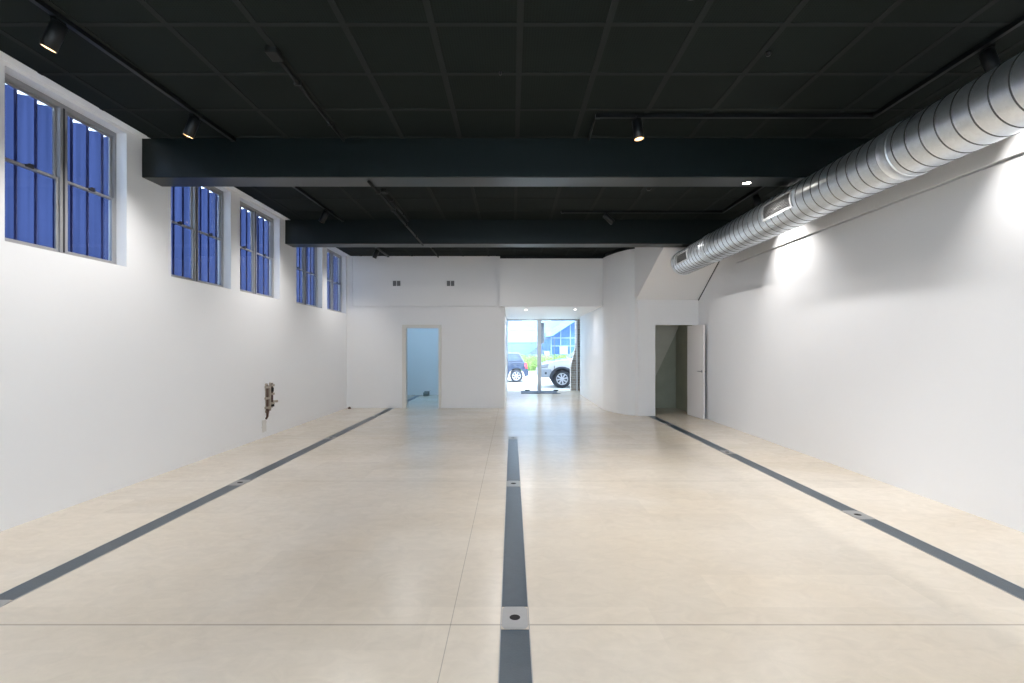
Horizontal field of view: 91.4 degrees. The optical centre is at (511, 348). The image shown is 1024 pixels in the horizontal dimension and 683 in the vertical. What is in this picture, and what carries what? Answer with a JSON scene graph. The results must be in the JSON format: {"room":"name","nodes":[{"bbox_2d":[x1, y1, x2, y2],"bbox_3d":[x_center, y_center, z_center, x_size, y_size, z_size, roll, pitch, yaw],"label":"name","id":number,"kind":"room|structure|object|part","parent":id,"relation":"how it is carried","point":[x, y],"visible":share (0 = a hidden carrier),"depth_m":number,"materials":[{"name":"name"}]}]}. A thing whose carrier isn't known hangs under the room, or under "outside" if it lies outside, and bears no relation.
{"room":"empty commercial space","nodes":[
{"label":"empty commercial space","id":0,"kind":"room"},
{"bbox_2d":[0,58,346,531],"bbox_3d":[-4.350,-0.550,6.150,0.300,4.100,20.700,0,0,0],"label":"wall","id":1,"kind":"structure","parent":0,"point":[113,377],"depth_m":5.58,"materials":[{"name":"white paint"}]},
{"bbox_2d":[5,84,108,259],"bbox_3d":[-4.385,-1.612,4.795,0.020,1.432,1.308,0,0,0],"label":"sheet","id":2,"kind":"object","parent":1,"relation":"attached to","point":[29,195],"visible":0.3,"depth_m":4.73,"materials":[{"name":"blue"}]},
{"bbox_2d":[5,73,115,264],"bbox_3d":[-4.324,-1.623,4.795,0.063,1.455,1.310,0,0,0],"label":"window","id":3,"kind":"structure","parent":1,"relation":"in","point":[60,112],"depth_m":4.79,"materials":[{"name":"metal"}]},
{"bbox_3d":[-4.345,-1.958,4.465,0.018,0.694,0.585,0,0,0],"label":"sash","id":4,"kind":"part","parent":3,"relation":"part of","materials":[{"name":"glass"}]},
{"bbox_3d":[-4.323,-1.280,4.465,0.018,0.710,0.585,0,0,0],"label":"sash","id":5,"kind":"part","parent":3,"relation":"part of","materials":[{"name":"metal"}]},
{"bbox_3d":[-4.345,-1.958,5.125,0.018,0.694,0.585,0,0,0],"label":"sash","id":6,"kind":"part","parent":3,"relation":"part of","materials":[{"name":"glass"}]},
{"bbox_3d":[-4.323,-1.280,5.125,0.018,0.710,0.585,0,0,0],"label":"sash","id":7,"kind":"part","parent":3,"relation":"part of","materials":[{"name":"metal"}]},
{"bbox_2d":[0,51,349,255],"bbox_3d":[-4.149,-2.498,4.250,0.103,0.284,16.900,0,0,0],"label":"trim","id":8,"kind":"structure","parent":1,"relation":"attached to","point":[3,56],"depth_m":4.88,"materials":[{"name":"white paint"}]},
{"bbox_2d":[171,187,217,283],"bbox_3d":[-4.385,-1.612,6.815,0.020,1.432,1.308,0,0,0],"label":"sheet","id":9,"kind":"object","parent":1,"relation":"attached to","point":[180,196],"visible":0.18,"depth_m":7.01,"materials":[{"name":"blue"}]},
{"bbox_2d":[171,187,222,286],"bbox_3d":[-4.324,-1.623,6.815,0.063,1.455,1.310,0,0,0],"label":"window","id":10,"kind":"structure","parent":1,"relation":"in","point":[193,227],"depth_m":6.81,"materials":[{"name":"metal"}]},
{"bbox_3d":[-4.345,-1.958,6.484,0.018,0.694,0.585,0,0,0],"label":"sash","id":11,"kind":"part","parent":10,"relation":"part of","materials":[{"name":"metal"}]},
{"bbox_3d":[-4.323,-1.280,6.484,0.018,0.710,0.585,0,0,0],"label":"sash","id":12,"kind":"part","parent":10,"relation":"part of","materials":[{"name":"metal"}]},
{"bbox_3d":[-4.345,-1.958,7.146,0.018,0.694,0.585,0,0,0],"label":"sash","id":13,"kind":"part","parent":10,"relation":"part of","materials":[{"name":"metal"}]},
{"bbox_3d":[-4.323,-1.280,7.146,0.018,0.710,0.585,0,0,0],"label":"sash","id":14,"kind":"part","parent":10,"relation":"part of","materials":[{"name":"glass"}]},
{"bbox_2d":[240,207,268,294],"bbox_3d":[-4.385,-1.612,8.380,0.020,1.432,1.318,0,0,0],"label":"sheet","id":15,"kind":"object","parent":1,"relation":"attached to","point":[262,226],"visible":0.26,"depth_m":8.63,"materials":[{"name":"blue"}]},
{"bbox_2d":[240,201,273,297],"bbox_3d":[-4.324,-1.623,8.380,0.063,1.455,1.320,0,0,0],"label":"window","id":16,"kind":"structure","parent":1,"relation":"in","point":[254,213],"depth_m":8.37,"materials":[{"name":"metal"}]},
{"bbox_3d":[-4.345,-1.958,8.047,0.018,0.694,0.590,0,0,0],"label":"sash","id":17,"kind":"part","parent":16,"relation":"part of","materials":[{"name":"metal"}]},
{"bbox_3d":[-4.323,-1.280,8.047,0.018,0.710,0.590,0,0,0],"label":"sash","id":18,"kind":"part","parent":16,"relation":"part of","materials":[{"name":"glass"}]},
{"bbox_3d":[-4.345,-1.958,8.713,0.018,0.694,0.590,0,0,0],"label":"sash","id":19,"kind":"part","parent":16,"relation":"part of","materials":[{"name":"metal"}]},
{"bbox_3d":[-4.323,-1.280,8.713,0.018,0.710,0.590,0,0,0],"label":"sash","id":20,"kind":"part","parent":16,"relation":"part of","materials":[{"name":"glass"}]},
{"bbox_2d":[262,419,266,431],"bbox_3d":[-4.200,1.300,8.466,0.009,0.229,0.161,0,0,0],"label":"electrical outlet","id":21,"kind":"object","parent":1,"relation":"attached to","point":[264,422],"depth_m":8.48,"materials":[{"name":"white plastic"}]},
{"bbox_2d":[265,383,277,418],"bbox_3d":[-4.169,0.890,8.663,0.081,0.623,0.356,0,0,0],"label":"pipes","id":22,"kind":"object","parent":1,"relation":"attached to","point":[269,389],"visible":1,"depth_m":8.55,"materials":[{"name":"metal"}]},
{"bbox_2d":[296,247,313,304],"bbox_3d":[-4.385,-1.612,10.419,0.020,1.432,1.298,0,0,0],"label":"sheet","id":23,"kind":"object","parent":1,"relation":"attached to","point":[309,250],"visible":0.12,"depth_m":10.70,"materials":[{"name":"blue glass"}]},
{"bbox_2d":[296,247,316,306],"bbox_3d":[-4.324,-1.623,10.405,0.063,1.455,1.330,0,0,0],"label":"window","id":24,"kind":"structure","parent":1,"relation":"in","point":[303,269],"depth_m":10.40,"materials":[{"name":"metal"}]},
{"bbox_3d":[-4.323,-1.280,10.069,0.018,0.710,0.595,0,0,0],"label":"sash","id":25,"kind":"part","parent":24,"relation":"part of","materials":[{"name":"glass"}]},
{"bbox_3d":[-4.323,-1.280,10.741,0.018,0.710,0.595,0,0,0],"label":"sash","id":26,"kind":"part","parent":24,"relation":"part of","materials":[{"name":"glass"}]},
{"bbox_3d":[-4.345,-1.958,10.741,0.018,0.694,0.595,0,0,0],"label":"sash","id":27,"kind":"part","parent":24,"relation":"part of","materials":[{"name":"glass"}]},
{"bbox_2d":[327,253,337,310],"bbox_3d":[-4.385,-1.612,11.995,0.020,1.432,1.288,0,0,0],"label":"sheet","id":28,"kind":"object","parent":1,"relation":"attached to","point":[335,259],"visible":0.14,"depth_m":12.31,"materials":[{"name":"blue"}]},
{"bbox_2d":[327,248,340,311],"bbox_3d":[-4.324,-1.623,11.995,0.063,1.455,1.290,0,0,0],"label":"window","id":29,"kind":"structure","parent":1,"relation":"in","point":[332,253],"depth_m":11.97,"materials":[{"name":"metal"}]},
{"bbox_3d":[-4.345,-1.958,11.669,0.018,0.694,0.575,0,0,0],"label":"sash","id":30,"kind":"part","parent":29,"relation":"part of","materials":[{"name":"glass"}]},
{"bbox_3d":[-4.323,-1.280,11.669,0.018,0.710,0.575,0,0,0],"label":"sash","id":31,"kind":"part","parent":29,"relation":"part of","materials":[{"name":"glass"}]},
{"bbox_3d":[-4.345,-1.958,12.320,0.018,0.694,0.575,0,0,0],"label":"sash","id":32,"kind":"part","parent":29,"relation":"part of","materials":[{"name":"glass"}]},
{"bbox_3d":[-4.323,-1.280,12.320,0.018,0.710,0.575,0,0,0],"label":"sash","id":33,"kind":"part","parent":29,"relation":"part of","materials":[{"name":"glass"}]},
{"bbox_2d":[407,328,437,394],"bbox_3d":[-2.268,-0.050,16.375,3.865,3.100,0.150,0,0,0],"label":"wall","id":34,"kind":"structure","parent":0,"point":[422,343],"depth_m":16.30,"materials":[{"name":"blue paint"}]},
{"bbox_2d":[347,256,504,407],"bbox_3d":[-2.192,-0.550,12.770,4.015,4.100,0.140,0,0,0],"label":"wall","id":35,"kind":"structure","parent":0,"point":[469,313],"depth_m":12.70,"materials":[{"name":"white paint"}]},
{"bbox_2d":[393,281,399,285],"bbox_3d":[-2.930,-1.665,12.691,0.188,0.130,0.017,0,0,0],"label":"air vent","id":36,"kind":"object","parent":35,"relation":"in","point":[394,282],"visible":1,"depth_m":12.68,"materials":[{"name":"grey metal"}]},
{"bbox_2d":[402,325,440,407],"bbox_3d":[-2.289,0.443,12.762,0.991,2.115,0.176,0,0,0],"label":"door frame","id":37,"kind":"structure","parent":35,"relation":"in","point":[404,327],"depth_m":12.67,"materials":[{"name":"beige paint"}]},
{"bbox_2d":[447,281,453,285],"bbox_3d":[-1.560,-1.665,12.691,0.188,0.130,0.017,0,0,0],"label":"air vent","id":38,"kind":"object","parent":35,"relation":"in","point":[448,282],"visible":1,"depth_m":12.68,"materials":[{"name":"grey metal"}]},
{"bbox_2d":[500,255,604,258],"bbox_3d":[1.050,-2.426,12.665,2.700,0.347,0.230,0,0,0],"label":"trim","id":39,"kind":"structure","parent":35,"relation":"attached to","point":[501,256],"depth_m":12.55,"materials":[{"name":"paint"}]},
{"bbox_2d":[336,247,621,255],"bbox_3d":[0.042,-2.482,11.240,8.277,0.256,3.320,0,0,0],"label":"ceiling","id":40,"kind":"structure","parent":0,"point":[352,251],"depth_m":12.10,"materials":[{"name":"black tile"}]},
{"bbox_2d":[375,247,388,256],"bbox_3d":[-3.120,-2.334,11.250,0.046,0.040,2.746,0,0,0],"label":"track","id":41,"kind":"object","parent":40,"relation":"attached to","point":[379,249],"visible":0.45,"depth_m":12.01,"materials":[{"name":"black metal"}]},
{"bbox_2d":[372,249,379,258],"bbox_3d":[-3.158,-2.206,11.600,0.171,0.229,0.100,0,0,0],"label":"track spotlight","id":42,"kind":"object","parent":41,"relation":"attached to","point":[377,251],"visible":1,"depth_m":11.56,"materials":[{"name":"black metal"}]},
{"bbox_2d":[505,312,506,401],"bbox_3d":[-0.260,-0.550,15.420,0.150,4.100,5.160,0,0,0],"label":"wall","id":43,"kind":"structure","parent":0,"point":[505,312],"depth_m":14.23,"materials":[{"name":"white paint"}]},
{"bbox_2d":[507,319,577,390],"bbox_3d":[1.083,0.218,17.900,2.535,2.563,0.120,0,0,0],"label":"window","id":44,"kind":"structure","parent":43,"relation":"in","point":[537,320],"depth_m":17.86,"materials":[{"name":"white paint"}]},
{"bbox_2d":[541,323,544,342],"bbox_3d":[1.107,-0.570,18.005,0.125,0.740,0.100,0,0,0],"label":"wall box","id":45,"kind":"object","parent":44,"relation":"attached to","point":[542,324],"visible":0.99,"depth_m":17.96,"materials":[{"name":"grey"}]},
{"bbox_2d":[0,391,1023,682],"bbox_3d":[-0.010,1.600,6.825,8.980,0.200,22.450,0,0,0],"label":"floor","id":46,"kind":"structure","parent":0,"point":[654,553],"depth_m":3.43,"materials":[{"name":"stone"}]},
{"bbox_2d":[0,408,393,606],"bbox_3d":[-3.050,1.499,6.545,0.159,0.004,12.290,0,0,0],"label":"floor drain","id":47,"kind":"object","parent":46,"relation":"on","point":[18,591],"visible":1,"depth_m":4.10,"materials":[{"name":"silver metal"}]},
{"bbox_3d":[-3.050,1.497,2.870,0.143,0.001,0.232,0,0,0],"label":"junction plate","id":48,"kind":"part","parent":47,"relation":"part of","materials":[{"name":"silver metal"}]},
{"bbox_3d":[-3.050,1.499,4.240,0.149,0.003,2.500,0,0,0],"label":"plate","id":49,"kind":"part","parent":47,"relation":"part of","materials":[{"name":"grey metal"}]},
{"bbox_3d":[-3.050,1.497,5.610,0.143,0.001,0.232,0,0,0],"label":"junction plate","id":50,"kind":"part","parent":47,"relation":"part of","materials":[{"name":"silver metal"}]},
{"bbox_3d":[-3.050,1.499,7.015,0.149,0.003,2.570,0,0,0],"label":"plate","id":51,"kind":"part","parent":47,"relation":"part of","materials":[{"name":"grey metal"}]},
{"bbox_3d":[-3.050,1.499,9.810,0.149,0.003,2.540,0,0,0],"label":"plate","id":52,"kind":"part","parent":47,"relation":"part of","materials":[{"name":"grey metal"}]},
{"bbox_3d":[-3.050,1.499,12.005,0.149,0.003,1.370,0,0,0],"label":"plate","id":53,"kind":"part","parent":47,"relation":"part of","materials":[{"name":"grey metal"}]},
{"bbox_2d":[423,390,430,395],"bbox_3d":[-2.720,1.413,16.004,0.220,0.173,0.232,0,0,0],"label":"carton","id":54,"kind":"object","parent":46,"relation":"on","point":[425,393],"visible":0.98,"depth_m":15.95,"materials":[{"name":"cardboard"}]},
{"bbox_2d":[498,437,532,682],"bbox_3d":[0.016,1.499,4.468,0.159,0.004,8.136,0,0,0],"label":"floor strip","id":55,"kind":"object","parent":46,"relation":"on","point":[515,657],"visible":1,"depth_m":3.09,"materials":[{"name":"silver metal"}]},
{"bbox_3d":[0.016,1.497,5.570,0.143,0.001,0.232,0,0,0],"label":"junction plate","id":56,"kind":"part","parent":55,"relation":"part of","materials":[{"name":"silver metal"}]},
{"bbox_3d":[0.016,1.499,6.995,0.149,0.003,2.610,0,0,0],"label":"plate","id":57,"kind":"part","parent":55,"relation":"part of","materials":[{"name":"grey metal"}]},
{"bbox_3d":[0.016,1.497,2.790,0.143,0.001,0.232,0,0,0],"label":"junction plate","id":58,"kind":"part","parent":55,"relation":"part of","materials":[{"name":"silver metal"}]},
{"bbox_3d":[0.016,1.499,4.180,0.149,0.003,2.540,0,0,0],"label":"plate","id":59,"kind":"part","parent":55,"relation":"part of","materials":[{"name":"grey metal"}]},
{"bbox_3d":[0.016,1.499,1.535,0.149,0.003,2.270,0,0,0],"label":"plate","id":60,"kind":"part","parent":55,"relation":"part of","materials":[{"name":"grey metal"}]},
{"bbox_2d":[521,391,560,393],"bbox_3d":[0.970,1.494,17.290,1.320,0.012,1.080,0,0,0],"label":"door mat","id":61,"kind":"object","parent":46,"relation":"on","point":[522,392],"visible":0.88,"depth_m":17.10,"materials":[{"name":"grey rubber"}]},
{"bbox_2d":[649,416,1023,600],"bbox_3d":[3.125,1.499,5.795,0.159,0.004,10.790,0,0,0],"label":"floor drain","id":62,"kind":"object","parent":46,"relation":"on","point":[990,578],"visible":1,"depth_m":4.15,"materials":[{"name":"silver metal"}]},
{"bbox_3d":[3.125,1.499,10.655,0.149,0.003,1.070,0,0,0],"label":"plate","id":63,"kind":"part","parent":62,"relation":"part of","materials":[{"name":"grey metal"}]},
{"bbox_3d":[3.125,1.499,8.630,0.149,0.003,2.500,0,0,0],"label":"plate","id":64,"kind":"part","parent":62,"relation":"part of","materials":[{"name":"grey metal"}]},
{"bbox_3d":[3.125,1.497,7.260,0.143,0.001,0.232,0,0,0],"label":"junction plate","id":65,"kind":"part","parent":62,"relation":"part of","materials":[{"name":"silver metal"}]},
{"bbox_3d":[3.125,1.499,5.890,0.149,0.003,2.500,0,0,0],"label":"plate","id":66,"kind":"part","parent":62,"relation":"part of","materials":[{"name":"grey metal"}]},
{"bbox_3d":[3.125,1.497,4.520,0.143,0.001,0.232,0,0,0],"label":"junction plate","id":67,"kind":"part","parent":62,"relation":"part of","materials":[{"name":"silver metal"}]},
{"bbox_3d":[3.125,1.499,3.135,0.149,0.003,2.530,0,0,0],"label":"plate","id":68,"kind":"part","parent":62,"relation":"part of","materials":[{"name":"grey metal"}]},
{"bbox_2d":[0,0,1023,138],"bbox_3d":[0.042,-2.512,0.685,8.277,0.256,9.970,0,0,0],"label":"ceiling","id":69,"kind":"structure","parent":0,"point":[402,69],"depth_m":4.14,"materials":[{"name":"black tile"}]},
{"bbox_2d":[29,0,235,141],"bbox_3d":[-3.225,-2.364,3.620,0.048,0.040,4.090,0,0,2],"label":"track","id":70,"kind":"object","parent":69,"relation":"attached to","point":[39,3],"visible":1,"depth_m":4.12,"materials":[{"name":"black metal"}]},
{"bbox_2d":[39,16,68,53],"bbox_3d":[-3.266,-2.235,3.567,0.168,0.229,0.100,0,0,-7],"label":"track spotlight","id":71,"kind":"object","parent":70,"relation":"attached to","point":[52,39],"visible":1,"depth_m":3.54,"materials":[{"name":"black metal"}]},
{"bbox_2d":[183,113,199,138],"bbox_3d":[-3.224,-2.235,5.030,0.162,0.230,0.100,0,0,0],"label":"track spotlight","id":72,"kind":"object","parent":70,"relation":"attached to","point":[192,124],"visible":1,"depth_m":4.99,"materials":[{"name":"black metal"}]},
{"bbox_2d":[265,46,344,141],"bbox_3d":[-1.906,-2.365,4.805,0.090,0.049,1.730,0,0,0],"label":"conduit","id":73,"kind":"object","parent":69,"relation":"attached to","point":[274,54],"visible":1,"depth_m":4.34,"materials":[{"name":"black metal"}]},
{"bbox_2d":[588,116,595,140],"bbox_3d":[0.860,-2.370,5.385,0.024,0.024,0.570,0,0,2],"label":"conduit","id":74,"kind":"object","parent":69,"relation":"attached to","point":[594,119],"visible":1,"depth_m":5.38,"materials":[{"name":"black metal"}]},
{"bbox_2d":[595,15,1023,118],"bbox_3d":[2.270,-2.364,2.040,2.846,0.040,6.126,0,0,0],"label":"track","id":75,"kind":"object","parent":69,"relation":"attached to","point":[1019,21],"visible":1,"depth_m":5.06,"materials":[{"name":"black metal"}]},
{"bbox_2d":[632,116,643,140],"bbox_3d":[1.278,-2.236,5.077,0.122,0.229,0.110,0,0,0],"label":"track spotlight","id":76,"kind":"object","parent":75,"relation":"attached to","point":[638,134],"visible":1,"depth_m":5.04,"materials":[{"name":"black metal"}]},
{"bbox_2d":[978,44,1000,71],"bbox_3d":[3.726,-2.235,3.891,0.148,0.230,0.100,0,0,30],"label":"track spotlight","id":77,"kind":"object","parent":75,"relation":"attached to","point":[989,59],"visible":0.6,"depth_m":3.86,"materials":[{"name":"black metal"}]},
{"bbox_2d":[235,187,788,219],"bbox_3d":[0.042,-2.512,7.624,8.277,0.256,3.252,0,0,0],"label":"ceiling","id":78,"kind":"structure","parent":0,"point":[349,203],"depth_m":8.10,"materials":[{"name":"black tile"}]},
{"bbox_2d":[293,187,343,221],"bbox_3d":[-3.160,-2.364,7.625,0.047,0.040,3.198,0,0,1],"label":"track","id":79,"kind":"object","parent":78,"relation":"attached to","point":[298,189],"visible":0.55,"depth_m":8.07,"materials":[{"name":"black metal"}]},
{"bbox_2d":[318,209,328,222],"bbox_3d":[-3.180,-2.236,8.450,0.176,0.227,0.100,0,0,0],"label":"track spotlight","id":80,"kind":"object","parent":79,"relation":"attached to","point":[325,213],"visible":1,"depth_m":8.41,"materials":[{"name":"black metal"}]},
{"bbox_2d":[380,189,408,221],"bbox_3d":[-1.920,-2.365,8.345,0.090,0.049,1.810,0,0,0],"label":"conduit","id":81,"kind":"object","parent":78,"relation":"attached to","point":[383,191],"visible":0.93,"depth_m":7.94,"materials":[{"name":"black metal"}]},
{"bbox_2d":[367,180,423,245],"bbox_3d":[-1.655,-1.935,7.535,0.060,0.045,3.530,0,0,0],"label":"conduit","id":82,"kind":"object","parent":78,"relation":"attached to","point":[378,192],"visible":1,"depth_m":6.96,"materials":[{"name":"black metal"}]},
{"bbox_2d":[639,187,655,191],"bbox_3d":[2.030,-2.370,7.420,0.200,0.039,0.320,0,0,0],"label":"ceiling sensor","id":83,"kind":"object","parent":78,"relation":"attached to","point":[644,189],"visible":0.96,"depth_m":7.42,"materials":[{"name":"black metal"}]},
{"bbox_3d":[2.255,-2.364,7.465,2.816,0.040,2.376,0,0,0],"label":"track","id":84,"kind":"object","parent":78,"relation":"attached to","visible":0},
{"bbox_2d":[603,212,614,224],"bbox_3d":[1.670,-2.248,8.635,0.212,0.204,0.100,0,0,-6],"label":"track spotlight","id":85,"kind":"object","parent":84,"relation":"attached to","point":[607,217],"visible":1,"depth_m":8.59,"materials":[{"name":"black metal"}]},
{"bbox_2d":[752,193,761,206],"bbox_3d":[3.716,-2.235,7.571,0.148,0.230,0.100,0,0,30],"label":"track spotlight","id":86,"kind":"object","parent":84,"relation":"attached to","point":[756,198],"visible":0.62,"depth_m":7.53,"materials":[{"name":"black metal"}]},
{"bbox_2d":[500,259,602,306],"bbox_3d":[0.985,-1.658,12.575,2.570,1.190,0.249,0,0,0],"label":"wall header","id":87,"kind":"structure","parent":0,"point":[523,282],"depth_m":12.45,"materials":[{"name":"white paint"}]},
{"bbox_2d":[505,307,599,318],"bbox_3d":[1.357,-1.157,15.350,3.085,0.187,5.300,0,0,0],"label":"ceiling","id":88,"kind":"structure","parent":0,"point":[511,312],"depth_m":14.56,"materials":[{"name":"white paint"}]},
{"bbox_2d":[570,319,579,390],"bbox_3d":[2.435,0.050,18.150,0.630,2.900,0.300,0,0,0],"label":"brick pier","id":89,"kind":"object","parent":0,"point":[573,361],"visible":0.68,"depth_m":18.00,"materials":[{"name":"grey brick"}]},
{"bbox_2d":[580,307,602,408],"bbox_3d":[2.583,0.150,15.210,0.635,2.700,5.580,0,0,0],"label":"wall","id":90,"kind":"structure","parent":0,"point":[591,324],"depth_m":14.07,"materials":[{"name":"white paint"}]},
{"bbox_2d":[603,249,634,415],"bbox_3d":[2.519,-0.380,11.846,0.216,3.760,1.256,0,0,-23],"label":"wall","id":91,"kind":"structure","parent":0,"point":[619,267],"depth_m":11.62,"materials":[{"name":"white paint"}]},
{"bbox_2d":[635,247,662,299],"bbox_3d":[2.897,-1.730,10.440,0.061,1.260,1.684,0,0,-7],"label":"wall","id":92,"kind":"structure","parent":0,"point":[645,257],"depth_m":10.76,"materials":[{"name":"white paint"}]},
{"bbox_2d":[605,247,634,256],"bbox_3d":[2.552,-2.310,11.838,0.180,0.100,1.256,0,0,-23],"label":"trim","id":93,"kind":"structure","parent":92,"relation":"attached to","point":[622,248],"depth_m":11.73,"materials":[{"name":"paint"}]},
{"bbox_2d":[635,300,698,415],"bbox_3d":[3.475,0.200,11.300,1.410,2.600,0.200,0,0,0],"label":"wall","id":94,"kind":"structure","parent":0,"point":[648,313],"depth_m":11.20,"materials":[{"name":"white paint"}]},
{"bbox_2d":[655,325,678,375],"bbox_3d":[3.595,0.075,12.617,1.150,1.950,0.195,0,0,0],"label":"wall","id":95,"kind":"structure","parent":0,"point":[664,334],"depth_m":12.52,"materials":[{"name":"grey paint"}]},
{"bbox_2d":[655,325,691,411],"bbox_3d":[3.550,-0.550,12.110,1.260,4.100,1.580,0,0,0],"label":"wall","id":96,"kind":"structure","parent":0,"point":[671,377],"depth_m":12.72,"materials":[{"name":"grey paint"}]},
{"bbox_2d":[635,247,717,299],"bbox_3d":[3.469,-1.630,10.450,1.398,1.060,1.700,0,0,0],"label":"ceiling","id":97,"kind":"structure","parent":0,"point":[661,282],"depth_m":10.67,"materials":[{"name":"white paint"}]},
{"bbox_2d":[699,131,1023,532],"bbox_3d":[4.319,-0.550,4.350,0.322,4.100,17.100,0,0,0],"label":"wall","id":98,"kind":"structure","parent":0,"point":[879,336],"depth_m":5.39,"materials":[{"name":"white paint"}]},
{"bbox_2d":[142,138,872,186],"bbox_3d":[-0.010,-2.293,5.835,8.380,0.694,0.330,0,0,0],"label":"beam","id":99,"kind":"structure","parent":98,"relation":"attached to","point":[166,162],"depth_m":5.67,"materials":[{"name":"paint"}]},
{"bbox_2d":[285,220,731,246],"bbox_3d":[-0.010,-2.293,9.415,8.380,0.694,0.330,0,0,0],"label":"beam","id":100,"kind":"structure","parent":98,"relation":"attached to","point":[298,233],"depth_m":9.25,"materials":[{"name":"paint"}]},
{"bbox_2d":[687,325,705,418],"bbox_3d":[4.074,0.486,11.028,0.160,2.012,0.774,0,0,0],"label":"door","id":101,"kind":"structure","parent":98,"relation":"in","point":[696,371],"depth_m":10.95,"materials":[{"name":"white paint"}]},
{"bbox_2d":[698,261,719,300],"bbox_3d":[4.171,-1.570,10.395,0.015,0.972,1.590,0,0,0],"label":"trim","id":102,"kind":"structure","parent":98,"relation":"attached to","point":[718,261],"depth_m":10.57,"materials":[{"name":"paint"}]},
{"bbox_2d":[741,181,751,184],"bbox_3d":[2.750,-1.944,5.860,0.122,0.008,0.122,0,0,0],"label":"recessed light","id":103,"kind":"object","parent":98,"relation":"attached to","point":[746,182],"visible":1,"depth_m":5.87,"materials":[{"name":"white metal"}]},
{"bbox_2d":[671,50,1023,274],"bbox_3d":[3.630,-1.683,2.943,1.056,0.483,13.686,0,0,0],"label":"spiral duct","id":104,"kind":"object","parent":98,"relation":"attached to","point":[987,110],"visible":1,"depth_m":4.19,"materials":[{"name":"metal"}]},
{"bbox_2d":[676,249,687,264],"bbox_3d":[3.119,-1.683,9.170,0.033,0.193,0.580,0,0,0],"label":"air register","id":105,"kind":"object","parent":104,"relation":"attached to","point":[682,257],"depth_m":9.14,"materials":[{"name":"grey metal"}]},
{"bbox_2d":[761,189,792,221],"bbox_3d":[3.120,-1.683,5.900,0.035,0.202,0.650,0,0,0],"label":"air register","id":106,"kind":"object","parent":104,"relation":"attached to","point":[781,205],"depth_m":5.87,"materials":[{"name":"grey metal"}]},
{"label":"outside","id":107,"kind":"structure","parent":0,"visible":0},
{"bbox_2d":[508,378,570,390],"bbox_3d":[10.000,1.615,44.025,100.000,0.210,51.950,0,0,0],"label":"ground","id":108,"kind":"structure","parent":107,"point":[530,384],"depth_m":20.69,"materials":[{"name":"concrete"}]},
{"bbox_2d":[508,352,528,381],"bbox_3d":[-1.314,0.828,23.267,4.126,1.345,1.685,0,0,0],"label":"hatchback","id":109,"kind":"object","parent":108,"relation":"on","point":[516,363],"visible":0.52,"depth_m":22.45,"materials":[{"name":"blue paint"}]},
{"bbox_2d":[508,371,547,377],"bbox_3d":[4.000,1.340,26.475,20.000,0.340,0.150,0,0,0],"label":"wall","id":110,"kind":"structure","parent":108,"relation":"on","point":[532,374],"depth_m":26.40,"materials":[{"name":"concrete"}]},
{"bbox_2d":[508,321,574,357],"bbox_3d":[-1.000,-3.000,41.250,30.000,9.000,9.500,0,0,0],"label":"building","id":111,"kind":"structure","parent":108,"relation":"on","point":[522,335],"depth_m":38.00,"materials":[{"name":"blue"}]},
{"bbox_2d":[544,346,567,355],"bbox_3d":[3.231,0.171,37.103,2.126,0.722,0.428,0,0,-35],"label":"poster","id":112,"kind":"object","parent":111,"relation":"attached to","point":[562,349],"depth_m":37.50,"materials":[{"name":"white paper"}]},
{"bbox_2d":[520,354,568,370],"bbox_3d":[4.669,0.904,27.222,8.721,1.302,1.246,0,0,0],"label":"clipped hedge","id":113,"kind":"object","parent":108,"relation":"on","point":[531,361],"visible":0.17,"depth_m":26.77,"materials":[{"name":"green plant"}]},
{"bbox_2d":[536,336,573,387],"bbox_3d":[3.375,0.511,20.140,4.750,2.022,1.880,0,0,0],"label":"parked off roader","id":114,"kind":"object","parent":108,"relation":"on","point":[557,371],"visible":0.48,"depth_m":19.25,"materials":[{"name":"white paint"}]}
]}

